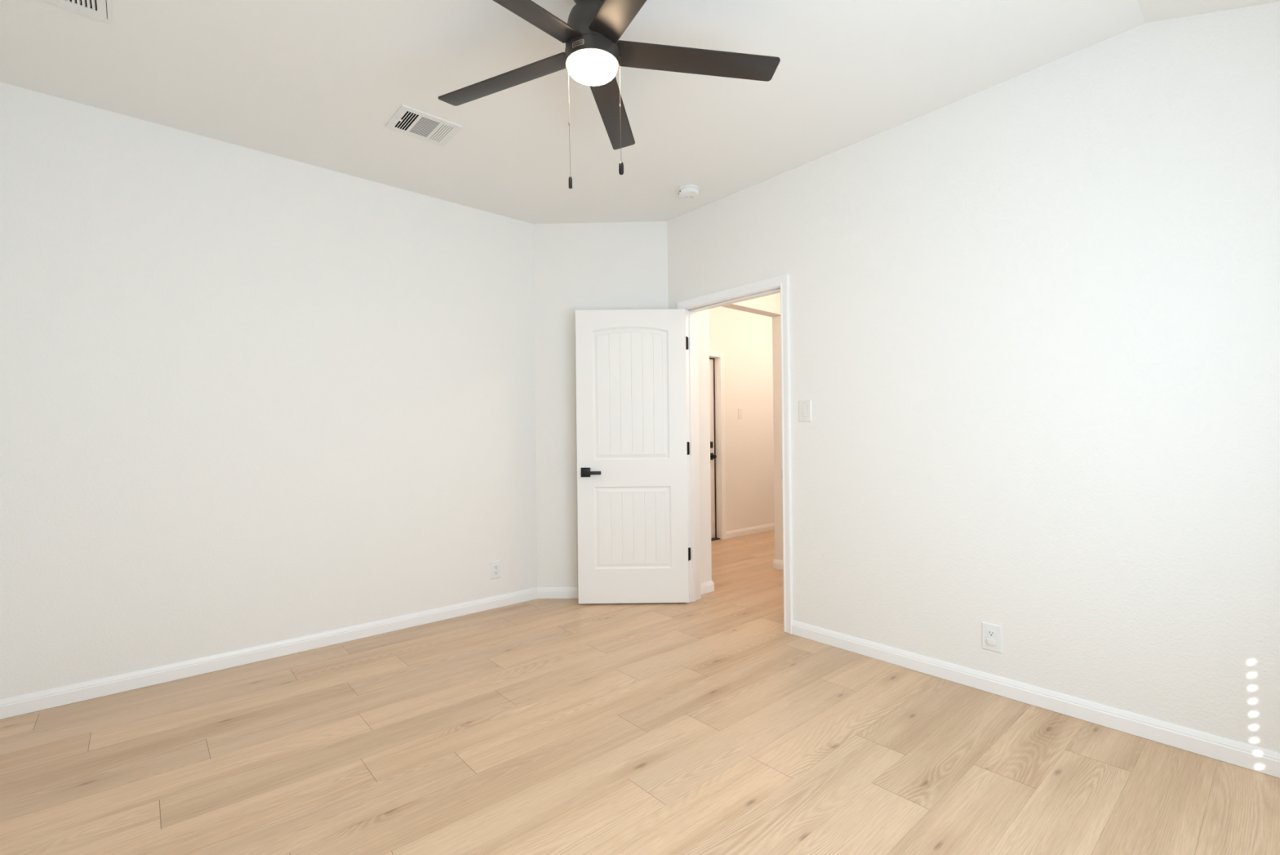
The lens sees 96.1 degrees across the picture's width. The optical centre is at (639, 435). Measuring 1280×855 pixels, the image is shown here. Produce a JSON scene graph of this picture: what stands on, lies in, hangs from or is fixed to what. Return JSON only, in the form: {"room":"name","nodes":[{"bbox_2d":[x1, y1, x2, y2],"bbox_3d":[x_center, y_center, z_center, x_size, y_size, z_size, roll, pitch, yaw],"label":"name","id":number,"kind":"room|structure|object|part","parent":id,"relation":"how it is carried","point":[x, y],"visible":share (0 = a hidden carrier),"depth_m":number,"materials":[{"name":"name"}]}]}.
{"room":"empty bedroom","nodes":[
{"label":"empty bedroom","id":0,"kind":"room"},
{"bbox_2d":[0,82,537,699],"bbox_3d":[-1.875,-0.164,3.332,2.942,2.744,0.120,-1,0,-41],"label":"wall","id":1,"kind":"structure","parent":0,"point":[249,397],"depth_m":3.02,"materials":[{"name":"white paint"}]},
{"bbox_2d":[0,586,537,719],"bbox_3d":[-1.791,1.166,3.307,2.774,0.080,0.018,-1,0,-41],"label":"baseboard","id":2,"kind":"structure","parent":1,"relation":"attached to","point":[58,696],"depth_m":3.01,"materials":[{"name":"white paint"}]},
{"bbox_2d":[490,560,501,578],"bbox_3d":[-1.000,0.934,4.000,0.078,0.121,0.009,-1,0,-41],"label":"wall outlet","id":3,"kind":"object","parent":1,"relation":"attached to","point":[495,566],"visible":1,"depth_m":4.00,"materials":[{"name":"white plastic"}]},
{"bbox_2d":[533,221,668,586],"bbox_3d":[-0.289,-0.182,4.273,1.022,2.744,0.141,-1,0,1],"label":"wall","id":4,"kind":"structure","parent":0,"point":[609,265],"depth_m":4.21,"materials":[{"name":"white paint"}]},
{"bbox_2d":[537,586,578,598],"bbox_3d":[-0.261,1.149,4.204,0.983,0.080,0.018,-1,0,2],"label":"baseboard","id":5,"kind":"structure","parent":4,"relation":"attached to","point":[543,592],"depth_m":4.21,"materials":[{"name":"white paint"}]},
{"bbox_2d":[0,529,1279,854],"bbox_3d":[1.013,1.206,3.416,7.200,0.060,5.334,-1,0,-41],"label":"floor","id":6,"kind":"structure","parent":0,"point":[704,726],"depth_m":2.13,"materials":[{"name":"brown wood"}]},
{"bbox_2d":[0,0,1279,223],"bbox_3d":[-0.153,-1.435,1.899,3.672,0.480,4.442,-1,0,-41],"label":"ceiling","id":7,"kind":"structure","parent":0,"point":[319,83],"depth_m":2.49,"materials":[{"name":"white paint"}]},
{"bbox_2d":[41,0,111,23],"bbox_3d":[-1.971,-1.529,1.871,0.362,0.012,0.380,-1,0,-41],"label":"ceiling vent","id":8,"kind":"object","parent":7,"relation":"in","point":[100,10],"visible":1,"depth_m":2.05,"materials":[{"name":"white metal"}]},
{"bbox_2d":[385,104,462,146],"bbox_3d":[-1.079,-1.541,2.878,0.298,0.009,0.247,-1,0,-41],"label":"ceiling vent","id":9,"kind":"object","parent":7,"relation":"in","point":[407,120],"visible":1,"depth_m":2.87,"materials":[{"name":"white metal"}]},
{"bbox_2d":[438,0,780,188],"bbox_3d":[-0.180,-1.201,1.919,1.246,0.708,1.274,-1,0,-41],"label":"ceiling fan","id":10,"kind":"object","parent":7,"relation":"hanging from","point":[593,54],"visible":1,"depth_m":1.98,"materials":[{"name":"grey wood"}]},
{"bbox_3d":[-0.495,-1.302,2.116,0.580,0.006,0.103,-1,12,26],"label":"blade","id":11,"kind":"part","parent":10,"relation":"part of","materials":[{"name":"brown wood"}]},
{"bbox_3d":[-0.419,-1.302,1.688,0.103,0.006,0.580,15,11,43],"label":"blade","id":12,"kind":"part","parent":10,"relation":"part of","materials":[{"name":"brown wood"}]},
{"bbox_3d":[-0.242,-1.070,1.972,0.005,0.371,0.002,-1,0,0],"label":"pull chain","id":13,"kind":"part","parent":10,"relation":"part of","materials":[{"name":"grey metal"}]},
{"bbox_3d":[-0.162,-1.239,1.954,0.169,0.039,0.169,-1,0,-41],"label":"lamp shade","id":14,"kind":"part","parent":10,"relation":"part of","materials":[{"name":"white glass"}]},
{"bbox_3d":[-0.111,-1.306,2.320,0.103,0.006,0.580,-12,-2,8],"label":"blade","id":15,"kind":"part","parent":10,"relation":"part of","materials":[{"name":"grey wood"}]},
{"bbox_3d":[0.011,-1.307,1.627,0.103,0.006,0.580,13,-6,-27],"label":"blade","id":16,"kind":"part","parent":10,"relation":"part of","materials":[{"name":"grey wood"}]},
{"bbox_3d":[-0.066,-1.104,1.950,0.003,0.359,0.002,-1,0,-41],"label":"pull chain","id":17,"kind":"part","parent":10,"relation":"part of","materials":[{"name":"grey metal"}]},
{"bbox_3d":[0.202,-1.309,2.018,0.580,0.006,0.103,-1,-12,-10],"label":"blade","id":18,"kind":"part","parent":10,"relation":"part of","materials":[{"name":"grey wood"}]},
{"bbox_2d":[678,184,699,198],"bbox_3d":[0.309,-1.539,3.648,0.134,0.043,0.134,-1,0,0],"label":"smoke detector","id":19,"kind":"object","parent":7,"relation":"attached to","point":[686,191],"visible":1,"depth_m":3.61,"materials":[{"name":"white plastic"}]},
{"bbox_2d":[697,293,782,582],"bbox_3d":[1.659,-0.203,5.423,3.562,2.744,0.116,-1,0,-41],"label":"wall partition","id":20,"kind":"structure","parent":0,"point":[767,305],"depth_m":4.36,"materials":[{"name":"white paint"}]},
{"bbox_2d":[701,580,714,594],"bbox_3d":[0.475,1.141,4.293,0.216,0.080,0.018,-1,0,-41],"label":"baseboard","id":21,"kind":"structure","parent":20,"relation":"attached to","point":[708,586],"depth_m":4.31,"materials":[{"name":"white paint"}]},
{"bbox_2d":[773,559,783,569],"bbox_3d":[1.224,1.133,5.031,0.018,0.080,0.143,-1,0,-41],"label":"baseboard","id":22,"kind":"structure","parent":20,"relation":"attached to","point":[777,564],"depth_m":5.04,"materials":[{"name":"white paint"}]},
{"bbox_2d":[708,306,774,531],"bbox_3d":[0.747,-0.193,6.454,3.580,2.744,0.140,-1,0,-41],"label":"wall","id":23,"kind":"structure","parent":0,"point":[744,338],"depth_m":6.82,"materials":[{"name":"white paint"}]},
{"bbox_2d":[709,359,716,537],"bbox_3d":[0.515,0.153,6.240,0.901,2.028,0.116,-1,0,-41],"label":"door","id":24,"kind":"structure","parent":23,"relation":"in","point":[713,455],"depth_m":6.52,"materials":[{"name":"white paint"}]},
{"bbox_2d":[709,351,725,540],"bbox_3d":[0.525,0.124,6.239,1.039,2.112,0.148,-1,0,-41],"label":"door frame","id":25,"kind":"structure","parent":23,"relation":"attached to","point":[717,357],"depth_m":6.51,"materials":[{"name":"white paint"}]},
{"bbox_2d":[737,408,742,418],"bbox_3d":[1.173,-0.251,6.727,0.078,0.122,0.010,-1,0,-41],"label":"light switch","id":26,"kind":"object","parent":23,"relation":"attached to","point":[740,410],"visible":1,"depth_m":6.72,"materials":[{"name":"white plastic"}]},
{"bbox_2d":[725,522,774,538],"bbox_3d":[1.524,1.129,7.020,1.487,0.080,0.018,-1,0,-41],"label":"baseboard","id":27,"kind":"structure","parent":23,"relation":"attached to","point":[734,533],"depth_m":6.81,"materials":[{"name":"white paint"}]},
{"bbox_2d":[666,1,1279,752],"bbox_3d":[1.474,-0.201,2.848,0.126,2.744,3.748,-1,0,-41],"label":"wall","id":28,"kind":"structure","parent":0,"point":[1034,314],"depth_m":2.42,"materials":[{"name":"white paint"}]},
{"bbox_2d":[575,308,690,603],"bbox_3d":[-0.050,0.148,4.051,0.804,2.056,0.129,-1,0,0],"label":"door","id":29,"kind":"structure","parent":28,"relation":"in","point":[633,446],"depth_m":4.04,"materials":[{"name":"white paint"}]},
{"bbox_3d":[-0.380,0.259,4.028,0.066,0.066,0.009,-1,0,0],"label":"handle","id":30,"kind":"part","parent":29,"relation":"part of","materials":[{"name":"black metal"}]},
{"bbox_3d":[-0.335,0.261,4.005,0.129,0.025,0.039,-1,0,0],"label":"lever","id":31,"kind":"part","parent":29,"relation":"part of","materials":[{"name":"black metal"}]},
{"bbox_2d":[677,273,792,633],"bbox_3d":[0.640,0.113,3.806,0.161,2.132,0.922,-1,0,-41],"label":"door frame","id":32,"kind":"structure","parent":28,"relation":"attached to","point":[779,284],"depth_m":3.80,"materials":[{"name":"white paint"}]},
{"bbox_3d":[0.695,0.112,3.853,0.018,2.132,0.922,-1,0,-41],"label":"hall casing","id":33,"kind":"part","parent":32,"relation":"part of","materials":[{"name":"white paint"}]},
{"bbox_2d":[799,400,811,422],"bbox_3d":[0.956,-0.141,3.338,0.010,0.126,0.083,-1,0,-41],"label":"light switch","id":34,"kind":"object","parent":28,"relation":"attached to","point":[805,406],"visible":1,"depth_m":3.33,"materials":[{"name":"white plastic"}]},
{"bbox_2d":[981,621,1002,653],"bbox_3d":[1.596,0.919,2.615,0.015,0.124,0.083,-1,0,-41],"label":"wall outlet","id":35,"kind":"object","parent":28,"relation":"attached to","point":[988,630],"depth_m":2.61,"materials":[{"name":"white plastic"}]},
{"bbox_3d":[1.593,0.938,2.612,0.006,0.031,0.039,-1,0,-41],"label":"outlet cap","id":36,"kind":"part","parent":35,"relation":"part of","materials":[{"name":"white plastic"}]},
{"bbox_2d":[986,629,995,636],"bbox_3d":[1.596,0.899,2.615,0.003,0.028,0.034,-1,0,-41],"label":"receptacle","id":37,"kind":"object","parent":35,"relation":"attached to","point":[990,633],"depth_m":2.61,"materials":[{"name":"white plastic"}]},
{"bbox_2d":[791,619,1279,777],"bbox_3d":[1.736,1.127,2.462,0.018,0.080,2.529,-1,0,-41],"label":"baseboard","id":38,"kind":"structure","parent":28,"relation":"attached to","point":[1262,760],"depth_m":2.40,"materials":[{"name":"white paint"}]}
]}

